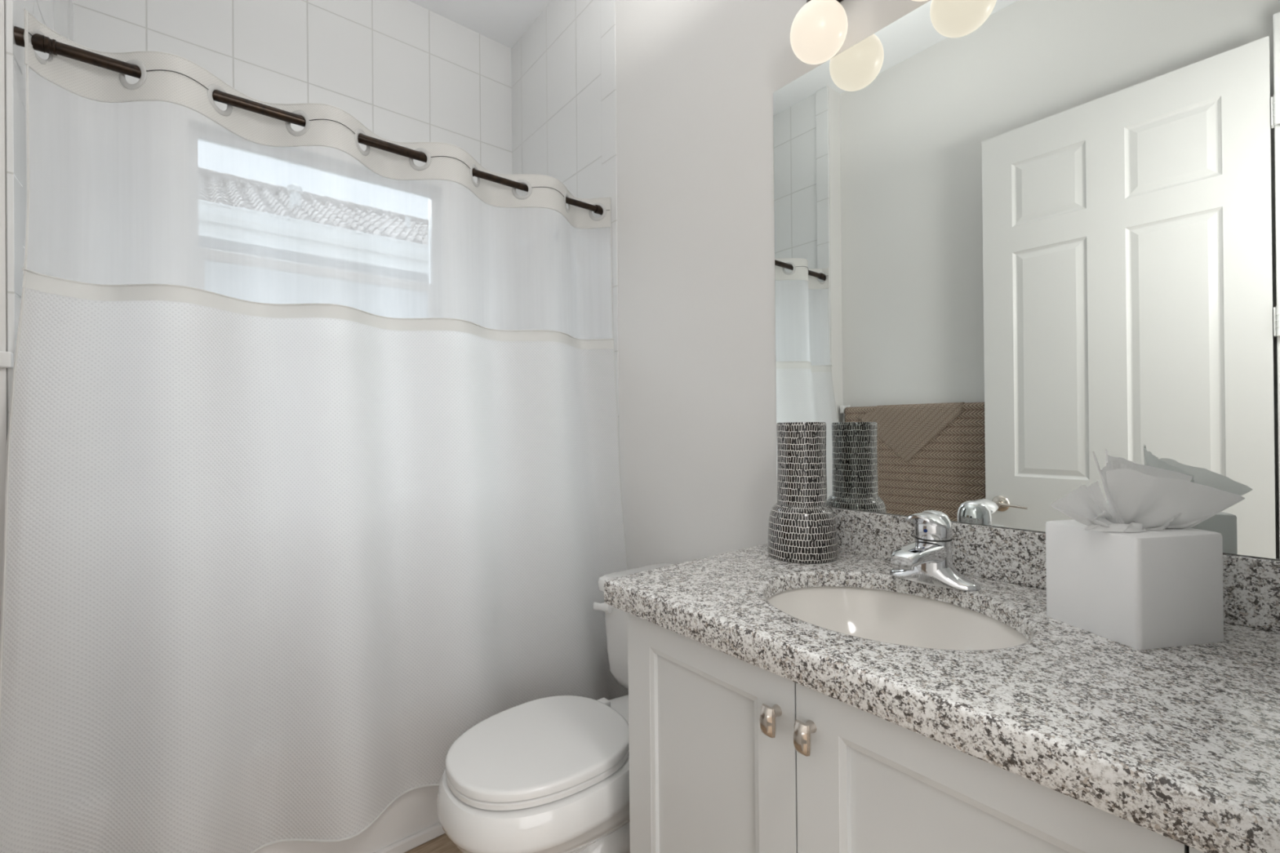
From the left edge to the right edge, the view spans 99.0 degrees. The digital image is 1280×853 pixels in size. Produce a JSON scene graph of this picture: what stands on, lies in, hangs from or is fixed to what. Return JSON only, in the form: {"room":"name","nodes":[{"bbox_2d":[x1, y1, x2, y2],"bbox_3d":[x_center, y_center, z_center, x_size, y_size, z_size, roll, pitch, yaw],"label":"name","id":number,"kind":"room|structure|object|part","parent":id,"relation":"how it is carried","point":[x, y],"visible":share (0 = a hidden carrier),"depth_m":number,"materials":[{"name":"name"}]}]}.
{"room":"bathroom","nodes":[
{"label":"bathroom","id":0,"kind":"room"},
{"bbox_2d":[0,0,73,631],"bbox_3d":[-1.121,-0.350,0.719,0.237,3.062,2.766,0,0,-39],"label":"wall","id":1,"kind":"structure","parent":0,"point":[57,15],"depth_m":1.11,"materials":[{"name":"white paint"}]},
{"bbox_2d":[0,351,13,368],"bbox_3d":[-1.284,-0.135,1.104,0.020,0.032,0.022,0,0,-39],"label":"clip","id":2,"kind":"object","parent":1,"relation":"attached to","point":[6,358],"visible":1,"depth_m":1.10,"materials":[{"name":"white plastic"}]},
{"bbox_2d":[5,0,22,422],"bbox_3d":[-1.312,-0.347,1.147,0.010,3.061,0.076,0,0,-39],"label":"trim","id":3,"kind":"structure","parent":1,"relation":"attached to","point":[13,7],"depth_m":1.12,"materials":[{"name":"tile"}]},
{"bbox_2d":[73,0,512,182],"bbox_3d":[-1.265,-0.345,2.290,1.526,3.062,0.150,0,0,-39],"label":"wall","id":4,"kind":"structure","parent":0,"point":[407,72],"depth_m":2.25,"materials":[{"name":"tile"}]},
{"bbox_2d":[404,833,462,852],"bbox_3d":[-0.070,1.220,0.412,3.600,0.100,4.546,0,0,-39],"label":"floor","id":5,"kind":"structure","parent":0,"point":[442,843],"depth_m":1.53,"materials":[{"name":"brown wood"}]},
{"bbox_2d":[253,785,445,852],"bbox_3d":[-0.918,0.982,1.876,1.522,0.400,0.907,0,0,-39],"label":"bathtub","id":6,"kind":"object","parent":5,"relation":"on","point":[411,820],"visible":0.02,"depth_m":1.50,"materials":[{"name":"white ceramic"}]},
{"bbox_2d":[435,563,672,852],"bbox_3d":[-0.094,0.813,1.397,0.818,0.720,0.468,0,0,-39],"label":"toilet","id":7,"kind":"object","parent":5,"relation":"on","point":[551,774],"visible":0.6,"depth_m":1.18,"materials":[{"name":"white ceramic"}]},
{"bbox_3d":[-0.122,0.972,1.373,0.743,0.403,0.392,0,0,-39],"label":"bowl","id":8,"kind":"part","parent":7,"relation":"part of","materials":[{"name":"white ceramic"}]},
{"bbox_3d":[-0.233,0.741,1.284,0.425,0.021,0.354,0,0,-39],"label":"lid","id":9,"kind":"part","parent":7,"relation":"part of","materials":[{"name":"white"}]},
{"bbox_3d":[-0.233,0.760,1.284,0.423,0.014,0.352,0,0,-39],"label":"seat","id":10,"kind":"part","parent":7,"relation":"part of","materials":[{"name":"white plastic"}]},
{"bbox_3d":[-0.109,0.536,1.627,0.030,0.034,0.068,0,0,-39],"label":"flush lever","id":11,"kind":"part","parent":7,"relation":"part of","materials":[{"name":"white plastic"}]},
{"bbox_3d":[0.118,0.630,1.572,0.264,0.276,0.444,0,0,-39],"label":"tank","id":12,"kind":"part","parent":7,"relation":"part of","materials":[{"name":"white ceramic"}]},
{"bbox_3d":[0.112,0.471,1.568,0.278,0.039,0.468,0,0,-39],"label":"tank lid","id":13,"kind":"part","parent":7,"relation":"part of","materials":[{"name":"white ceramic"}]},
{"bbox_2d":[627,613,1204,852],"bbox_3d":[0.456,0.760,0.918,0.601,0.814,0.858,0,0,-39],"label":"vanity cabinet","id":14,"kind":"object","parent":5,"relation":"on","point":[728,753],"visible":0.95,"depth_m":0.78,"materials":[{"name":"white paint"}]},
{"bbox_3d":[0.109,0.708,0.939,0.019,0.694,0.388,0,0,-39],"label":"door","id":15,"kind":"part","parent":14,"relation":"part of","materials":[{"name":"white paint"}]},
{"bbox_3d":[0.189,0.427,0.795,0.035,0.041,0.024,0,0,-39],"label":"knob","id":16,"kind":"part","parent":14,"relation":"part of","materials":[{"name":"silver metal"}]},
{"bbox_3d":[0.225,0.426,0.751,0.035,0.041,0.024,0,0,-39],"label":"knob","id":17,"kind":"part","parent":14,"relation":"part of","materials":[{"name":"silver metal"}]},
{"bbox_2d":[604,543,1279,852],"bbox_3d":[0.443,0.328,0.940,0.592,0.049,0.908,0,0,-39],"label":"countertop","id":18,"kind":"structure","parent":14,"relation":"on","point":[1181,744],"depth_m":0.64,"materials":[{"name":"stone"}]},
{"bbox_2d":[767,422,838,563],"bbox_3d":[0.381,0.147,1.287,0.159,0.314,0.159,0,0,-39],"label":"vase","id":19,"kind":"object","parent":18,"relation":"on","point":[802,526],"visible":1,"depth_m":1.23,"materials":[{"name":"black ceramic"}]},
{"bbox_2d":[767,586,1028,649],"bbox_3d":[0.422,0.406,0.945,0.422,0.141,0.485,0,0,-39],"label":"undermount sink","id":20,"kind":"object","parent":18,"relation":"in","point":[876,615],"visible":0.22,"depth_m":1.09,"materials":[{"name":"white ceramic"}]},
{"bbox_2d":[888,510,981,591],"bbox_3d":[0.537,0.233,1.040,0.165,0.138,0.166,0,0,-39],"label":"faucet","id":21,"kind":"object","parent":18,"relation":"on","point":[928,559],"visible":1,"depth_m":1.03,"materials":[{"name":"silver metal"}]},
{"bbox_3d":[0.525,0.246,1.030,0.133,0.048,0.060,0,0,-39],"label":"spout","id":22,"kind":"part","parent":21,"relation":"part of","materials":[{"name":"silver metal"}]},
{"bbox_3d":[0.562,0.191,1.061,0.099,0.053,0.066,0,0,-39],"label":"lever","id":23,"kind":"part","parent":21,"relation":"part of","materials":[{"name":"silver metal"}]},
{"bbox_2d":[1045,520,1223,649],"bbox_3d":[0.729,0.224,0.815,0.148,0.152,0.140,0,0,-11],"label":"tissue box cover","id":24,"kind":"object","parent":18,"relation":"on","point":[1150,588],"visible":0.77,"depth_m":0.75,"materials":[{"name":"white ceramic"}]},
{"bbox_2d":[1051,448,1245,532],"bbox_3d":[0.740,0.099,0.795,0.277,0.130,0.095,0,0,-12],"label":"tissue","id":25,"kind":"object","parent":24,"relation":"on","point":[1140,497],"visible":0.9,"depth_m":0.79,"materials":[{"name":"white paper"}]},
{"bbox_3d":[0.359,0.705,0.633,0.019,0.694,0.396,0,0,-39],"label":"door","id":26,"kind":"part","parent":14,"relation":"part of","materials":[{"name":"white paint"}]},
{"bbox_2d":[408,0,551,48],"bbox_3d":[-0.099,-1.942,0.421,3.600,0.100,4.546,0,0,-39],"label":"ceiling","id":27,"kind":"structure","parent":0,"point":[504,22],"depth_m":2.49,"materials":[{"name":"white paint"}]},
{"bbox_2d":[511,0,1279,569],"bbox_3d":[0.200,-0.359,1.797,0.120,3.062,2.766,0,0,-39],"label":"wall","id":28,"kind":"structure","parent":0,"point":[697,81],"depth_m":1.76,"materials":[{"name":"white paint"}]},
{"bbox_2d":[13,26,603,215],"bbox_3d":[-0.721,-0.821,1.619,1.526,0.037,0.037,0,0,-39],"label":"curtain rod","id":29,"kind":"object","parent":28,"relation":"attached to","point":[42,43],"visible":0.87,"depth_m":1.38,"materials":[{"name":"brown metal"}]},
{"bbox_2d":[0,8,628,852],"bbox_3d":[-0.656,0.066,1.546,1.519,1.862,0.281,0,0,-39],"label":"shower curtain","id":30,"kind":"object","parent":29,"relation":"hanging from","point":[313,482],"visible":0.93,"depth_m":1.36,"materials":[{"name":"white fabric"}]},
{"bbox_3d":[-0.651,0.335,1.541,1.514,1.321,0.264,0,0,-39],"label":"panel","id":31,"kind":"part","parent":30,"relation":"part of","materials":[{"name":"white fabric"}]},
{"bbox_3d":[-0.708,-0.534,1.620,1.495,0.437,0.110,0,0,-39],"label":"sheer panel","id":32,"kind":"part","parent":30,"relation":"part of","materials":[{"name":"white fabric"}]},
{"bbox_2d":[600,0,619,447],"bbox_3d":[-0.112,-0.355,2.082,0.004,3.061,0.093,0,0,-39],"label":"trim","id":33,"kind":"structure","parent":28,"relation":"attached to","point":[608,79],"depth_m":2.07,"materials":[{"name":"tile"}]},
{"bbox_2d":[790,0,928,64],"bbox_3d":[0.589,-0.982,1.097,0.155,0.234,0.660,0,0,-39],"label":"vanity light","id":34,"kind":"object","parent":28,"relation":"attached to","point":[819,30],"visible":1,"depth_m":1.24,"materials":[{"name":"white glass"}]},
{"bbox_3d":[0.420,-0.928,1.284,0.129,0.129,0.129,0,0,-39],"label":"globe","id":35,"kind":"part","parent":34,"relation":"part of","materials":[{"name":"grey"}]},
{"bbox_3d":[0.578,-0.930,1.091,0.129,0.129,0.129,0,0,-39],"label":"globe","id":36,"kind":"part","parent":34,"relation":"part of","materials":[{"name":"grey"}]},
{"bbox_2d":[773,0,1279,559],"bbox_3d":[0.661,-0.357,1.131,0.006,1.110,0.920,0,0,-39],"label":"wall mirror","id":37,"kind":"object","parent":28,"relation":"attached to","point":[1016,242],"visible":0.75,"depth_m":1.03,"materials":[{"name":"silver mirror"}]},
{"bbox_2d":[831,506,1279,632],"bbox_3d":[0.664,0.250,1.121,0.018,0.102,0.907,0,0,-39],"label":"backsplash","id":38,"kind":"structure","parent":28,"relation":"attached to","point":[1251,584],"depth_m":1.05,"materials":[{"name":"stone"}]}
]}

